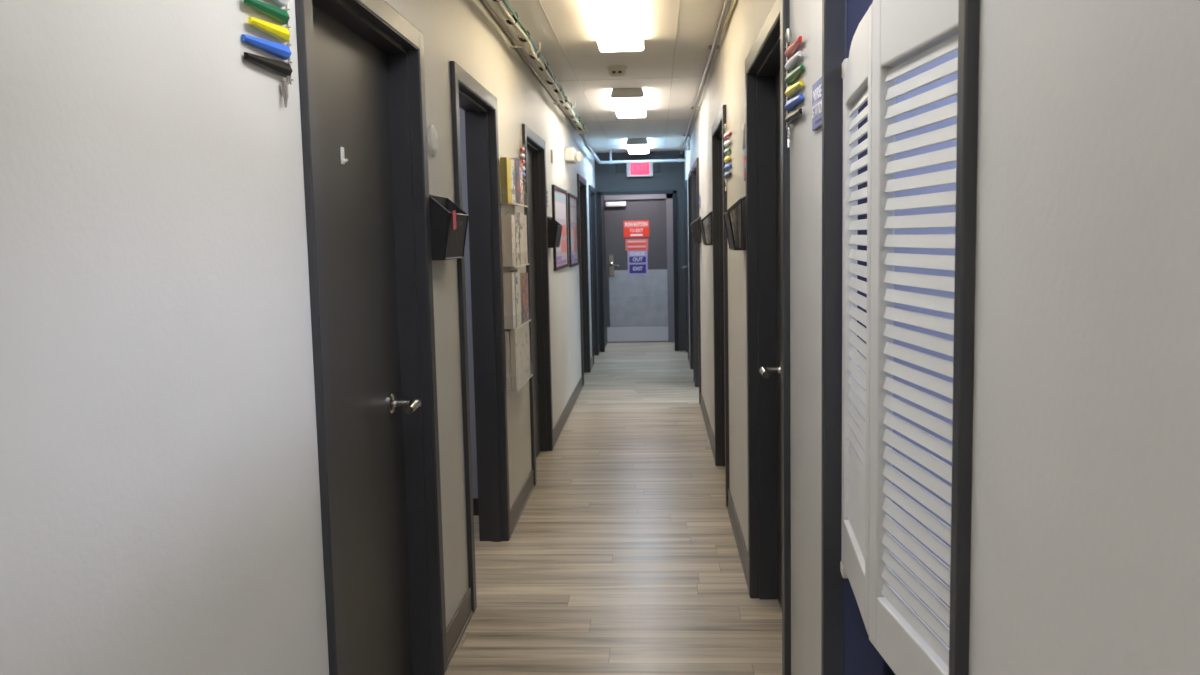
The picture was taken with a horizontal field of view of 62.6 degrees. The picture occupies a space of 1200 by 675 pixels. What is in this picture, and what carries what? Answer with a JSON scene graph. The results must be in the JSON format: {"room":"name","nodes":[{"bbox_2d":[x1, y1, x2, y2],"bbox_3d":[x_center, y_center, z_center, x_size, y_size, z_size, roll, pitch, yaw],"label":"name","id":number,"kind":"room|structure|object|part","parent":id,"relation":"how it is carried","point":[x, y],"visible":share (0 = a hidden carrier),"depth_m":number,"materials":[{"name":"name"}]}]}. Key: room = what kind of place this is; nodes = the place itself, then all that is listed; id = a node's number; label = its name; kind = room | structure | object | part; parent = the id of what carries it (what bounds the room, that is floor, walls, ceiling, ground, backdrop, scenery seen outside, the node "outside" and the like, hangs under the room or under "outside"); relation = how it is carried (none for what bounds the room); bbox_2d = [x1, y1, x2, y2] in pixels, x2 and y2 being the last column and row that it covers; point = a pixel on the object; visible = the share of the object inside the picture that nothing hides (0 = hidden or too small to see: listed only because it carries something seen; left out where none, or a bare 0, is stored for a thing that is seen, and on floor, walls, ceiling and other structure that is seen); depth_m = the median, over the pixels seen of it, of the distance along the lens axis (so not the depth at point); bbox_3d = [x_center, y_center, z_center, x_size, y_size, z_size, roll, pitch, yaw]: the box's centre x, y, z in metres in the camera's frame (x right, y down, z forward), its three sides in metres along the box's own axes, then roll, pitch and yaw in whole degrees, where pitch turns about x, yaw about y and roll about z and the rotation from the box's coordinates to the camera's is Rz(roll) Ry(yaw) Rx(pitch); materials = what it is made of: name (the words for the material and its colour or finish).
{"room":"clinic corridor","nodes":[
{"label":"clinic corridor","id":0,"kind":"room"},
{"bbox_2d":[0,0,598,674],"bbox_3d":[-0.477,-0.358,5.578,0.112,2.470,16.300,-1,6,3],"label":"wall","id":1,"kind":"structure","parent":0,"point":[160,505],"depth_m":1.52,"materials":[{"name":"beige paint"}]},
{"bbox_2d":[242,0,293,107],"bbox_3d":[-0.631,-0.588,1.876,0.018,0.280,0.218,-1,6,3],"label":"flags","id":2,"kind":"object","parent":1,"relation":"attached to","point":[282,51],"visible":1,"depth_m":1.90,"materials":[{"name":"multicoloured plastic"}]},
{"bbox_3d":[-0.628,-0.622,1.975,0.015,0.227,0.009,2,7,28],"label":"hinge rod","id":3,"kind":"part","parent":2,"relation":"part of","materials":[{"name":"silver metal"}]},
{"bbox_2d":[295,0,447,674],"bbox_3d":[-0.637,0.134,2.678,0.144,2.083,1.089,-1,6,3],"label":"door","id":4,"kind":"structure","parent":1,"relation":"in","point":[361,71],"depth_m":2.83,"materials":[{"name":"grey paint"}]},
{"bbox_2d":[340,147,347,163],"bbox_3d":[-0.672,-0.479,2.597,0.019,0.044,0.022,-1,6,3],"label":"coat hook","id":5,"kind":"object","parent":4,"relation":"attached to","point":[343,160],"visible":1,"depth_m":2.59,"materials":[{"name":"white plastic"}]},
{"bbox_3d":[-0.686,0.162,2.684,0.044,2.012,0.963,-1,6,3],"label":"panel","id":6,"kind":"part","parent":4,"relation":"part of","materials":[{"name":"grey paint"}]},
{"bbox_3d":[-0.634,0.202,3.027,0.020,0.066,0.066,-1,6,3],"label":"lever handle","id":7,"kind":"part","parent":4,"relation":"part of","materials":[{"name":"silver metal"}]},
{"bbox_3d":[-0.589,0.205,2.979,0.084,0.035,0.114,-1,6,3],"label":"lever","id":8,"kind":"part","parent":4,"relation":"part of","materials":[{"name":"silver metal"}]},
{"bbox_2d":[428,125,437,156],"bbox_3d":[-0.554,-0.653,3.272,0.012,0.104,0.104,-1,6,3],"label":"disc","id":9,"kind":"object","parent":1,"relation":"attached to","point":[432,135],"visible":1,"depth_m":3.25,"materials":[{"name":"white plastic"}]},
{"bbox_2d":[429,194,468,259],"bbox_3d":[-0.509,-0.372,3.329,0.080,0.214,0.307,-1,6,3],"label":"file holder","id":10,"kind":"object","parent":1,"relation":"attached to","point":[447,243],"visible":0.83,"depth_m":3.21,"materials":[{"name":"black"}]},
{"bbox_3d":[-0.548,-0.371,3.331,0.002,0.208,0.300,-1,6,3],"label":"panel","id":11,"kind":"part","parent":10,"relation":"part of","materials":[{"name":"black"}]},
{"bbox_3d":[-0.519,-0.357,3.181,0.076,0.208,0.001,-1,6,3],"label":"panel","id":12,"kind":"part","parent":10,"relation":"part of","materials":[{"name":"black"}]},
{"bbox_2d":[452,210,456,229],"bbox_3d":[-0.474,-0.383,3.212,0.001,0.065,0.052,-1,6,3],"label":"tag","id":13,"kind":"object","parent":10,"relation":"attached to","point":[454,211],"visible":1,"depth_m":3.21,"materials":[{"name":"red paper"}]},
{"bbox_3d":[-0.502,-0.387,3.476,0.076,0.208,0.001,-1,6,3],"label":"panel","id":14,"kind":"part","parent":10,"relation":"part of","materials":[{"name":"black"}]},
{"bbox_3d":[-0.510,-0.341,3.332,0.076,0.146,0.300,-1,6,3],"label":"panel","id":15,"kind":"part","parent":10,"relation":"part of","materials":[{"name":"black"}]},
{"bbox_2d":[450,61,510,611],"bbox_3d":[-0.551,-0.021,4.182,0.142,2.083,0.970,-1,6,3],"label":"door frame","id":16,"kind":"structure","parent":1,"relation":"in","point":[479,105],"depth_m":4.56,"materials":[{"name":"grey paint"}]},
{"bbox_2d":[499,162,532,390],"bbox_3d":[-0.423,-0.332,4.969,0.066,1.132,0.560,-1,6,3],"label":"brochure rack","id":17,"kind":"object","parent":1,"relation":"attached to","point":[499,162],"visible":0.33,"depth_m":4.82,"materials":[{"name":"white plastic"}]},
{"bbox_2d":[500,157,511,203],"bbox_3d":[-0.450,-0.750,4.720,0.033,0.215,0.134,-1,6,3],"label":"book","id":18,"kind":"object","parent":17,"relation":"in","point":[505,162],"visible":0.95,"depth_m":4.66,"materials":[{"name":"yellow paper"}]},
{"bbox_2d":[501,215,515,266],"bbox_3d":[-0.438,-0.464,4.737,0.047,0.245,0.110,-1,6,3],"label":"newspaper","id":19,"kind":"object","parent":17,"relation":"in","point":[508,221],"visible":0.91,"depth_m":4.69,"materials":[{"name":"beige paper"}]},
{"bbox_2d":[505,329,511,389],"bbox_3d":[-0.435,0.099,4.865,0.019,0.285,0.251,-1,6,3],"label":"newspaper","id":20,"kind":"object","parent":17,"relation":"in","point":[507,332],"visible":0.34,"depth_m":4.75,"materials":[{"name":"beige paper"}]},
{"bbox_2d":[503,272,515,328],"bbox_3d":[-0.435,-0.178,4.752,0.041,0.270,0.084,-1,6,3],"label":"magazine","id":21,"kind":"object","parent":17,"relation":"in","point":[508,277],"visible":1,"depth_m":4.72,"materials":[{"name":"beige paper"}]},
{"bbox_2d":[508,158,514,204],"bbox_3d":[-0.444,-0.768,4.866,0.029,0.220,0.127,-1,6,3],"label":"magazine","id":22,"kind":"object","parent":17,"relation":"in","point":[512,160],"visible":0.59,"depth_m":4.88,"materials":[{"name":"beige paper"}]},
{"bbox_2d":[505,213,519,265],"bbox_3d":[-0.430,-0.481,4.861,0.049,0.255,0.114,-1,6,3],"label":"newspaper","id":23,"kind":"object","parent":17,"relation":"in","point":[515,214],"visible":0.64,"depth_m":4.84,"materials":[{"name":"beige paper"}]},
{"bbox_2d":[511,158,520,205],"bbox_3d":[-0.432,-0.789,5.002,0.037,0.235,0.121,-1,6,3],"label":"magazine","id":24,"kind":"object","parent":17,"relation":"in","point":[516,160],"visible":0.61,"depth_m":4.96,"materials":[{"name":"beige paper"}]},
{"bbox_2d":[510,270,521,323],"bbox_3d":[-0.424,-0.202,4.963,0.039,0.275,0.087,-1,6,3],"label":"magazine","id":25,"kind":"object","parent":17,"relation":"in","point":[518,271],"visible":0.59,"depth_m":4.97,"materials":[{"name":"beige paper"}]},
{"bbox_2d":[509,213,523,264],"bbox_3d":[-0.421,-0.499,4.994,0.051,0.262,0.127,-1,6,3],"label":"magazine","id":26,"kind":"object","parent":17,"relation":"in","point":[521,240],"visible":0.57,"depth_m":4.98,"materials":[{"name":"beige paper"}]},
{"bbox_2d":[514,272,519,326],"bbox_3d":[-0.427,-0.186,4.857,0.045,0.265,0.100,-1,6,3],"label":"magazine","id":27,"kind":"object","parent":17,"relation":"in","point":[516,277],"visible":0.43,"depth_m":4.84,"materials":[{"name":"beige paper"}]},
{"bbox_2d":[510,320,530,388],"bbox_3d":[-0.402,0.079,5.008,0.024,0.295,0.523,-1,6,3],"label":"newspaper","id":28,"kind":"object","parent":17,"relation":"in","point":[519,339],"visible":0.88,"depth_m":4.89,"materials":[{"name":"beige paper"}]},
{"bbox_2d":[519,162,523,204],"bbox_3d":[-0.426,-0.797,5.132,0.035,0.225,0.114,-1,6,3],"label":"magazine","id":29,"kind":"object","parent":17,"relation":"in","point":[520,163],"visible":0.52,"depth_m":5.13,"materials":[{"name":"beige paper"}]},
{"bbox_2d":[520,276,525,322],"bbox_3d":[-0.414,-0.194,5.075,0.047,0.235,0.107,-1,6,3],"label":"magazine","id":30,"kind":"object","parent":17,"relation":"in","point":[522,279],"visible":0.48,"depth_m":5.04,"materials":[{"name":"beige paper"}]},
{"bbox_2d":[520,273,528,320],"bbox_3d":[-0.407,-0.213,5.194,0.047,0.250,0.107,-1,6,3],"label":"magazine","id":31,"kind":"object","parent":17,"relation":"in","point":[521,274],"visible":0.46,"depth_m":5.18,"materials":[{"name":"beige paper"}]},
{"bbox_2d":[523,215,527,263],"bbox_3d":[-0.414,-0.510,5.144,0.049,0.255,0.147,-1,6,3],"label":"magazine","id":32,"kind":"object","parent":17,"relation":"in","point":[524,216],"visible":0.39,"depth_m":5.14,"materials":[{"name":"beige paper"}]},
{"bbox_2d":[446,350,599,664],"bbox_3d":[-0.428,0.888,4.998,0.017,0.105,14.900,-1,6,3],"label":"baseboard","id":33,"kind":"structure","parent":1,"relation":"attached to","point":[456,628],"depth_m":4.94,"materials":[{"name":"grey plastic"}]},
{"bbox_2d":[521,147,525,194],"bbox_3d":[-0.424,-0.930,5.438,0.019,0.280,0.192,-1,6,-1],"label":"flags","id":34,"kind":"object","parent":1,"relation":"attached to","point":[522,148],"visible":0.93,"depth_m":5.46,"materials":[{"name":"multicoloured fabric"}]},
{"bbox_2d":[522,124,552,485],"bbox_3d":[-0.440,-0.216,6.134,0.142,2.075,1.020,-1,6,3],"label":"door frame","id":35,"kind":"structure","parent":1,"relation":"in","point":[535,197],"depth_m":6.52,"materials":[{"name":"grey paint"}]},
{"bbox_3d":[-0.470,-0.189,6.139,0.044,2.004,0.894,-1,6,3],"label":"panel","id":36,"kind":"part","parent":35,"relation":"part of","materials":[{"name":"grey paint"}]},
{"bbox_2d":[480,0,595,154],"bbox_3d":[-0.477,-1.496,4.732,0.018,0.030,14.850,-1,6,3],"label":"conduit","id":37,"kind":"object","parent":1,"relation":"attached to","point":[484,2],"visible":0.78,"depth_m":5.45,"materials":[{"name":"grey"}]},
{"bbox_2d":[492,0,587,133],"bbox_3d":[-0.497,-1.284,3.143,0.162,0.079,11.650,-1,6,3],"label":"cable bundle","id":38,"kind":"object","parent":1,"relation":"attached to","point":[503,7],"visible":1,"depth_m":5.18,"materials":[{"name":"beige"}]},
{"bbox_2d":[547,216,561,247],"bbox_3d":[-0.313,-0.726,6.790,0.080,0.214,0.327,-1,6,3],"label":"file holder","id":39,"kind":"object","parent":1,"relation":"attached to","point":[554,228],"visible":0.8,"depth_m":6.64,"materials":[{"name":"black"}]},
{"bbox_3d":[-0.323,-0.710,6.633,0.076,0.208,0.001,-1,6,3],"label":"panel","id":40,"kind":"part","parent":39,"relation":"part of","materials":[{"name":"black"}]},
{"bbox_3d":[-0.314,-0.696,6.793,0.076,0.146,0.320,-1,6,3],"label":"panel","id":41,"kind":"part","parent":39,"relation":"part of","materials":[{"name":"black"}]},
{"bbox_2d":[551,185,568,270],"bbox_3d":[-0.301,-0.839,7.586,0.020,0.615,1.035,-1,6,3],"label":"framed poster","id":42,"kind":"object","parent":1,"relation":"attached to","point":[559,195],"visible":0.95,"depth_m":7.61,"materials":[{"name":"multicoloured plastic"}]},
{"bbox_2d":[555,189,566,266],"bbox_3d":[-0.306,-0.839,7.586,0.010,0.595,1.015,-1,6,3],"label":"print","id":43,"kind":"object","parent":42,"relation":"attached to","point":[560,194],"depth_m":7.67,"materials":[{"name":"grey"}]},
{"bbox_2d":[567,193,578,266],"bbox_3d":[-0.235,-0.949,8.756,0.020,0.625,0.840,-1,6,3],"label":"framed poster","id":44,"kind":"object","parent":1,"relation":"attached to","point":[572,200],"visible":1,"depth_m":8.70,"materials":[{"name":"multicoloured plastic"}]},
{"bbox_2d":[570,197,577,263],"bbox_3d":[-0.239,-0.949,8.756,0.010,0.605,0.820,-1,6,3],"label":"print","id":45,"kind":"object","parent":44,"relation":"attached to","point":[573,200],"depth_m":8.80,"materials":[{"name":"grey"}]},
{"bbox_2d":[565,147,582,163],"bbox_3d":[-0.215,-1.525,8.273,0.132,0.112,0.320,-1,6,3],"label":"emergency light","id":46,"kind":"object","parent":1,"relation":"attached to","point":[572,156],"visible":1,"depth_m":8.13,"materials":[{"name":"beige plastic"}]},
{"bbox_2d":[577,174,590,385],"bbox_3d":[-0.221,-0.593,9.980,0.142,2.040,1.040,-1,6,3],"label":"door frame","id":47,"kind":"structure","parent":1,"relation":"in","point":[581,182],"depth_m":10.39,"materials":[{"name":"grey paint"}]},
{"bbox_2d":[588,185,598,363],"bbox_3d":[-0.133,-0.742,11.535,0.142,2.020,0.950,-1,6,3],"label":"door","id":48,"kind":"structure","parent":1,"relation":"in","point":[592,202],"depth_m":11.89,"materials":[{"name":"grey paint"}]},
{"bbox_2d":[459,107,477,497],"bbox_3d":[-1.512,-0.195,4.194,1.798,2.470,1.900,-1,6,3],"label":"wall","id":49,"kind":"structure","parent":0,"point":[461,111],"depth_m":5.06,"materials":[{"name":"grey paint"}]},
{"bbox_2d":[473,498,478,515],"bbox_3d":[-1.411,0.897,5.199,1.748,0.090,0.015,-1,6,3],"label":"baseboard","id":50,"kind":"structure","parent":49,"relation":"attached to","point":[475,500],"depth_m":5.15,"materials":[{"name":"black plastic"}]},
{"bbox_2d":[486,0,733,152],"bbox_3d":[-0.049,-1.547,4.728,5.400,0.052,14.900,-1,6,3],"label":"ceiling","id":51,"kind":"structure","parent":0,"point":[677,34],"depth_m":5.90,"materials":[{"name":"white paint"}]},
{"bbox_2d":[585,0,644,52],"bbox_3d":[0.081,-1.481,4.616,0.240,0.066,1.240,-1,6,3],"label":"ceiling light","id":52,"kind":"object","parent":51,"relation":"attached to","point":[617,25],"visible":1,"depth_m":4.56,"materials":[{"name":"white plastic"}]},
{"bbox_2d":[607,66,626,76],"bbox_3d":[0.106,-1.636,6.069,0.124,0.050,0.124,-1,6,3],"label":"smoke detector","id":53,"kind":"object","parent":51,"relation":"attached to","point":[614,71],"visible":1,"depth_m":6.03,"materials":[{"name":"beige plastic"}]},
{"bbox_2d":[610,88,645,118],"bbox_3d":[0.226,-1.779,7.527,0.240,0.066,1.220,-1,6,3],"label":"ceiling light","id":54,"kind":"object","parent":51,"relation":"attached to","point":[627,102],"visible":1,"depth_m":7.21,"materials":[{"name":"white plastic"}]},
{"bbox_2d":[611,97,645,117],"bbox_3d":[0.226,-1.769,7.528,0.235,0.038,1.188,-1,6,3],"label":"diffuser","id":55,"kind":"object","parent":54,"relation":"attached to","point":[625,107],"depth_m":7.47,"materials":[{"name":"white plastic"}]},
{"bbox_2d":[582,134,685,163],"bbox_3d":[0.418,-2.022,10.387,1.042,0.166,2.801,-1,6,3],"label":"pipe","id":56,"kind":"object","parent":51,"relation":"attached to","point":[587,146],"visible":0.92,"depth_m":11.74,"materials":[{"name":"white metal"}]},
{"bbox_2d":[626,138,648,153],"bbox_3d":[0.427,-2.141,11.063,0.240,0.066,1.220,-1,6,3],"label":"ceiling light","id":57,"kind":"object","parent":51,"relation":"attached to","point":[635,145],"visible":1,"depth_m":10.70,"materials":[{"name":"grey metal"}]},
{"bbox_2d":[627,144,648,153],"bbox_3d":[0.427,-2.131,11.064,0.235,0.038,1.188,-1,6,3],"label":"diffuser","id":58,"kind":"object","parent":57,"relation":"attached to","point":[632,148],"depth_m":11.01,"materials":[{"name":"white plastic"}]},
{"bbox_2d":[444,341,781,674],"bbox_3d":[0.051,0.877,5.776,5.400,0.050,16.500,-1,6,3],"label":"floor","id":59,"kind":"structure","parent":0,"point":[622,557],"depth_m":4.43,"materials":[{"name":"plastic"}]},
{"bbox_2d":[595,151,685,351],"bbox_3d":[0.514,-1.060,12.307,1.105,2.470,0.120,-1,6,3],"label":"wall","id":60,"kind":"structure","parent":0,"point":[671,176],"depth_m":12.17,"materials":[{"name":"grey paint"}]},
{"bbox_2d":[597,190,678,351],"bbox_3d":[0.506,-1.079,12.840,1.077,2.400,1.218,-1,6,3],"label":"door frame","id":61,"kind":"structure","parent":60,"relation":"attached to","point":[600,195],"depth_m":12.27,"materials":[{"name":"black paint"}]},
{"bbox_2d":[604,194,674,341],"bbox_3d":[0.561,-1.132,13.358,1.400,2.400,0.172,-1,6,3],"label":"door","id":62,"kind":"structure","parent":61,"relation":"attached to","point":[640,308],"depth_m":13.37,"materials":[{"name":"grey paint"}]},
{"bbox_3d":[0.154,-0.975,13.379,0.070,0.300,0.009,-1,6,3],"label":"lock plate","id":63,"kind":"part","parent":62,"relation":"part of","materials":[{"name":"silver metal"}]},
{"bbox_2d":[623,220,648,237],"bbox_3d":[0.489,-1.464,13.309,0.344,0.223,0.009,-1,6,3],"label":"sign","id":64,"kind":"object","parent":62,"relation":"attached to","point":[631,228],"visible":1,"depth_m":13.31,"materials":[{"name":"red plastic"}]},
{"bbox_2d":[625,239,647,250],"bbox_3d":[0.497,-1.253,13.331,0.306,0.156,0.007,-1,6,3],"label":"notice","id":65,"kind":"object","parent":62,"relation":"attached to","point":[630,244],"visible":1,"depth_m":13.33,"materials":[{"name":"red"}]},
{"bbox_2d":[627,251,647,274],"bbox_3d":[0.510,-1.010,13.354,0.270,0.329,0.009,-1,6,3],"label":"sign","id":66,"kind":"object","parent":62,"relation":"attached to","point":[637,260],"visible":1,"depth_m":13.35,"materials":[{"name":"blue"}]},
{"bbox_3d":[0.514,-0.047,13.454,0.840,0.200,0.008,-1,6,3],"label":"sweep plate","id":67,"kind":"part","parent":62,"relation":"part of","materials":[{"name":"silver metal"}]},
{"bbox_3d":[0.526,-0.533,13.403,0.795,0.770,0.010,-1,6,3],"label":"kick plate","id":68,"kind":"part","parent":62,"relation":"part of","materials":[{"name":"metal"}]},
{"bbox_2d":[616,162,659,176],"bbox_3d":[0.466,-2.074,12.104,0.535,0.200,0.080,-1,6,3],"label":"exit sign","id":69,"kind":"object","parent":60,"relation":"attached to","point":[632,169],"visible":0.87,"depth_m":12.07,"materials":[{"name":"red plastic"}]},
{"bbox_2d":[883,50,957,674],"bbox_3d":[1.386,0.012,1.518,1.710,2.470,2.170,-1,6,3],"label":"wall","id":70,"kind":"structure","parent":0,"point":[887,670],"depth_m":2.56,"materials":[{"name":"blue paint"}]},
{"bbox_2d":[684,0,1199,674],"bbox_3d":[0.737,-0.377,5.507,0.112,2.470,16.300,-1,6,3],"label":"wall","id":71,"kind":"structure","parent":0,"point":[1085,513],"depth_m":0.89,"materials":[{"name":"beige paint"}]},
{"bbox_2d":[682,180,688,358],"bbox_3d":[1.069,-0.806,11.712,0.184,2.060,0.850,-1,6,3],"label":"door","id":72,"kind":"structure","parent":71,"relation":"in","point":[685,183],"depth_m":11.88,"materials":[{"name":"grey paint"}]},
{"bbox_2d":[687,140,689,149],"bbox_3d":[0.925,-2.011,10.313,0.022,0.095,0.120,-1,6,3],"label":"wall sensor","id":73,"kind":"object","parent":71,"relation":"attached to","point":[688,141],"visible":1,"depth_m":10.26,"materials":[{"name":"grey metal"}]},
{"bbox_2d":[688,168,694,380],"bbox_3d":[0.996,-0.648,10.066,0.142,2.080,1.000,-1,6,3],"label":"door","id":74,"kind":"structure","parent":71,"relation":"in","point":[690,200],"depth_m":10.46,"materials":[{"name":"grey paint"}]},
{"bbox_2d":[690,216,700,242],"bbox_3d":[0.777,-0.877,8.042,0.080,0.214,0.307,-1,6,3],"label":"file holder","id":75,"kind":"object","parent":71,"relation":"attached to","point":[695,229],"visible":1,"depth_m":7.90,"materials":[{"name":"black plastic"}]},
{"bbox_3d":[0.771,-0.862,7.894,0.076,0.208,0.001,-1,6,3],"label":"panel","id":76,"kind":"part","parent":75,"relation":"part of","materials":[{"name":"black"}]},
{"bbox_2d":[692,158,700,403],"bbox_3d":[0.924,-0.516,8.800,0.142,2.075,1.030,-1,6,3],"label":"door","id":77,"kind":"structure","parent":71,"relation":"in","point":[695,168],"depth_m":9.19,"materials":[{"name":"grey paint"}]},
{"bbox_2d":[680,0,731,153],"bbox_3d":[0.585,-1.510,4.685,0.060,0.042,14.880,-1,6,3],"label":"conduit","id":78,"kind":"object","parent":71,"relation":"attached to","point":[727,4],"visible":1,"depth_m":5.61,"materials":[{"name":"grey metal"}]},
{"bbox_2d":[721,0,736,33],"bbox_3d":[0.403,-1.123,1.146,0.016,0.054,7.750,-1,6,3],"label":"cable","id":79,"kind":"object","parent":78,"relation":"hanging from","point":[735,0],"visible":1,"depth_m":4.51,"materials":[{"name":"yellow plastic"}]},
{"bbox_2d":[700,211,712,244],"bbox_3d":[0.674,-0.690,6.219,0.080,0.214,0.307,-1,6,3],"label":"file holder","id":80,"kind":"object","parent":71,"relation":"attached to","point":[709,224],"visible":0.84,"depth_m":6.08,"materials":[{"name":"black plastic"}]},
{"bbox_3d":[0.676,-0.659,6.222,0.076,0.146,0.300,-1,6,3],"label":"panel","id":81,"kind":"part","parent":80,"relation":"part of","materials":[{"name":"black"}]},
{"bbox_3d":[0.684,-0.705,6.366,0.076,0.208,0.001,-1,6,3],"label":"panel","id":82,"kind":"part","parent":80,"relation":"part of","materials":[{"name":"black"}]},
{"bbox_3d":[0.667,-0.675,6.071,0.076,0.208,0.001,-1,6,3],"label":"panel","id":83,"kind":"part","parent":80,"relation":"part of","materials":[{"name":"black"}]},
{"bbox_2d":[688,351,747,586],"bbox_3d":[0.660,0.871,4.935,0.017,0.105,14.900,-1,6,3],"label":"baseboard","id":84,"kind":"structure","parent":71,"relation":"attached to","point":[739,538],"depth_m":4.81,"materials":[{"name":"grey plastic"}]},
{"bbox_2d":[712,105,729,507],"bbox_3d":[0.742,-0.192,5.587,0.142,2.085,1.020,-1,6,3],"label":"door frame","id":85,"kind":"structure","parent":71,"relation":"in","point":[719,195],"depth_m":5.98,"materials":[{"name":"grey paint"}]},
{"bbox_2d":[724,124,731,190],"bbox_3d":[0.621,-0.885,4.803,0.020,0.330,0.324,-1,6,3],"label":"flags","id":86,"kind":"object","parent":71,"relation":"attached to","point":[727,134],"visible":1,"depth_m":4.85,"materials":[{"name":"multicoloured plastic"}]},
{"bbox_2d":[723,196,745,249],"bbox_3d":[0.547,-0.461,3.984,0.080,0.214,0.267,-1,6,3],"label":"file holder","id":87,"kind":"object","parent":71,"relation":"attached to","point":[732,229],"visible":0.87,"depth_m":4.02,"materials":[{"name":"black plastic"}]},
{"bbox_3d":[0.550,-0.430,3.987,0.076,0.146,0.260,-1,6,3],"label":"panel","id":88,"kind":"part","parent":87,"relation":"part of","materials":[{"name":"black"}]},
{"bbox_3d":[0.556,-0.474,4.112,0.076,0.208,0.001,-1,6,3],"label":"panel","id":89,"kind":"part","parent":87,"relation":"part of","materials":[{"name":"black"}]},
{"bbox_3d":[0.542,-0.448,3.857,0.076,0.208,0.001,-1,6,3],"label":"panel","id":90,"kind":"part","parent":87,"relation":"part of","materials":[{"name":"black"}]},
{"bbox_3d":[0.586,-0.462,3.982,0.002,0.208,0.260,-1,6,3],"label":"panel","id":91,"kind":"part","parent":87,"relation":"part of","materials":[{"name":"black plastic"}]},
{"bbox_2d":[741,124,744,149],"bbox_3d":[0.578,-0.808,3.972,0.012,0.104,0.104,-1,6,3],"label":"disc","id":92,"kind":"object","parent":71,"relation":"attached to","point":[743,125],"visible":0.88,"depth_m":3.94,"materials":[{"name":"white plastic"}]},
{"bbox_2d":[744,148,745,180],"bbox_3d":[0.578,-0.689,3.901,0.007,0.130,0.155,-1,6,3],"label":"room sign","id":93,"kind":"object","parent":71,"relation":"attached to","point":[744,148],"visible":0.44,"depth_m":3.94,"materials":[{"name":"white plastic"}]},
{"bbox_2d":[745,0,790,674],"bbox_3d":[0.615,0.041,3.286,0.150,2.090,1.132,-1,6,3],"label":"door frame","id":94,"kind":"structure","parent":71,"relation":"in","point":[767,152],"depth_m":3.73,"materials":[{"name":"grey paint"}]},
{"bbox_3d":[0.608,0.121,3.517,0.075,0.035,0.114,-1,6,3],"label":"lever","id":95,"kind":"part","parent":94,"relation":"part of","materials":[{"name":"silver metal"}]},
{"bbox_3d":[0.669,0.068,3.285,0.044,2.019,1.006,-1,6,3],"label":"panel","id":96,"kind":"part","parent":94,"relation":"part of","materials":[{"name":"grey paint"}]},
{"bbox_2d":[785,29,803,147],"bbox_3d":[0.490,-0.642,2.493,0.020,0.306,0.266,-1,6,3],"label":"flags","id":97,"kind":"object","parent":71,"relation":"attached to","point":[790,91],"visible":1,"depth_m":2.52,"materials":[{"name":"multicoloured plastic"}]},
{"bbox_3d":[0.499,-0.666,2.616,0.015,0.227,0.009,-4,6,-21],"label":"hinge rod","id":98,"kind":"part","parent":97,"relation":"part of","materials":[{"name":"silver metal"}]},
{"bbox_2d":[812,77,821,130],"bbox_3d":[0.478,-0.510,2.147,0.009,0.102,0.170,-1,6,3],"label":"station sign","id":99,"kind":"object","parent":71,"relation":"attached to","point":[817,86],"visible":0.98,"depth_m":2.16,"materials":[{"name":"blue plastic"}]},
{"bbox_2d":[840,3,872,634],"bbox_3d":[0.489,-0.016,1.848,0.028,1.096,0.443,0,6,8],"label":"door","id":100,"kind":"structure","parent":71,"relation":"in","point":[856,69],"depth_m":1.88,"materials":[{"name":"white paint"}]},
{"bbox_3d":[0.498,0.448,1.887,0.026,0.103,0.346,0,6,8],"label":"rail","id":101,"kind":"part","parent":100,"relation":"part of","materials":[{"name":"white paint"}]},
{"bbox_3d":[0.477,-0.504,1.791,0.026,0.113,0.347,0,6,8],"label":"rail","id":102,"kind":"part","parent":100,"relation":"part of","materials":[{"name":"white paint"}]},
{"bbox_2d":[821,0,979,674],"bbox_3d":[0.514,0.210,1.639,0.130,2.090,0.962,-1,6,3],"label":"door frame","id":103,"kind":"structure","parent":71,"relation":"attached to","point":[846,646],"depth_m":2.02,"materials":[{"name":"grey paint"}]},
{"bbox_2d":[869,0,958,674],"bbox_3d":[0.464,0.031,1.395,0.028,1.096,0.446,-1,6,-2],"label":"door","id":104,"kind":"structure","parent":71,"relation":"in","point":[908,35],"depth_m":1.46,"materials":[{"name":"white paint"}]},
{"bbox_3d":[0.474,0.493,1.449,0.026,0.103,0.349,-1,6,-2],"label":"rail","id":105,"kind":"part","parent":104,"relation":"part of","materials":[{"name":"white paint"}]},
{"bbox_3d":[0.453,-0.459,1.353,0.026,0.113,0.349,-1,6,-2],"label":"rail","id":106,"kind":"part","parent":104,"relation":"part of","materials":[{"name":"white paint"}]}
]}

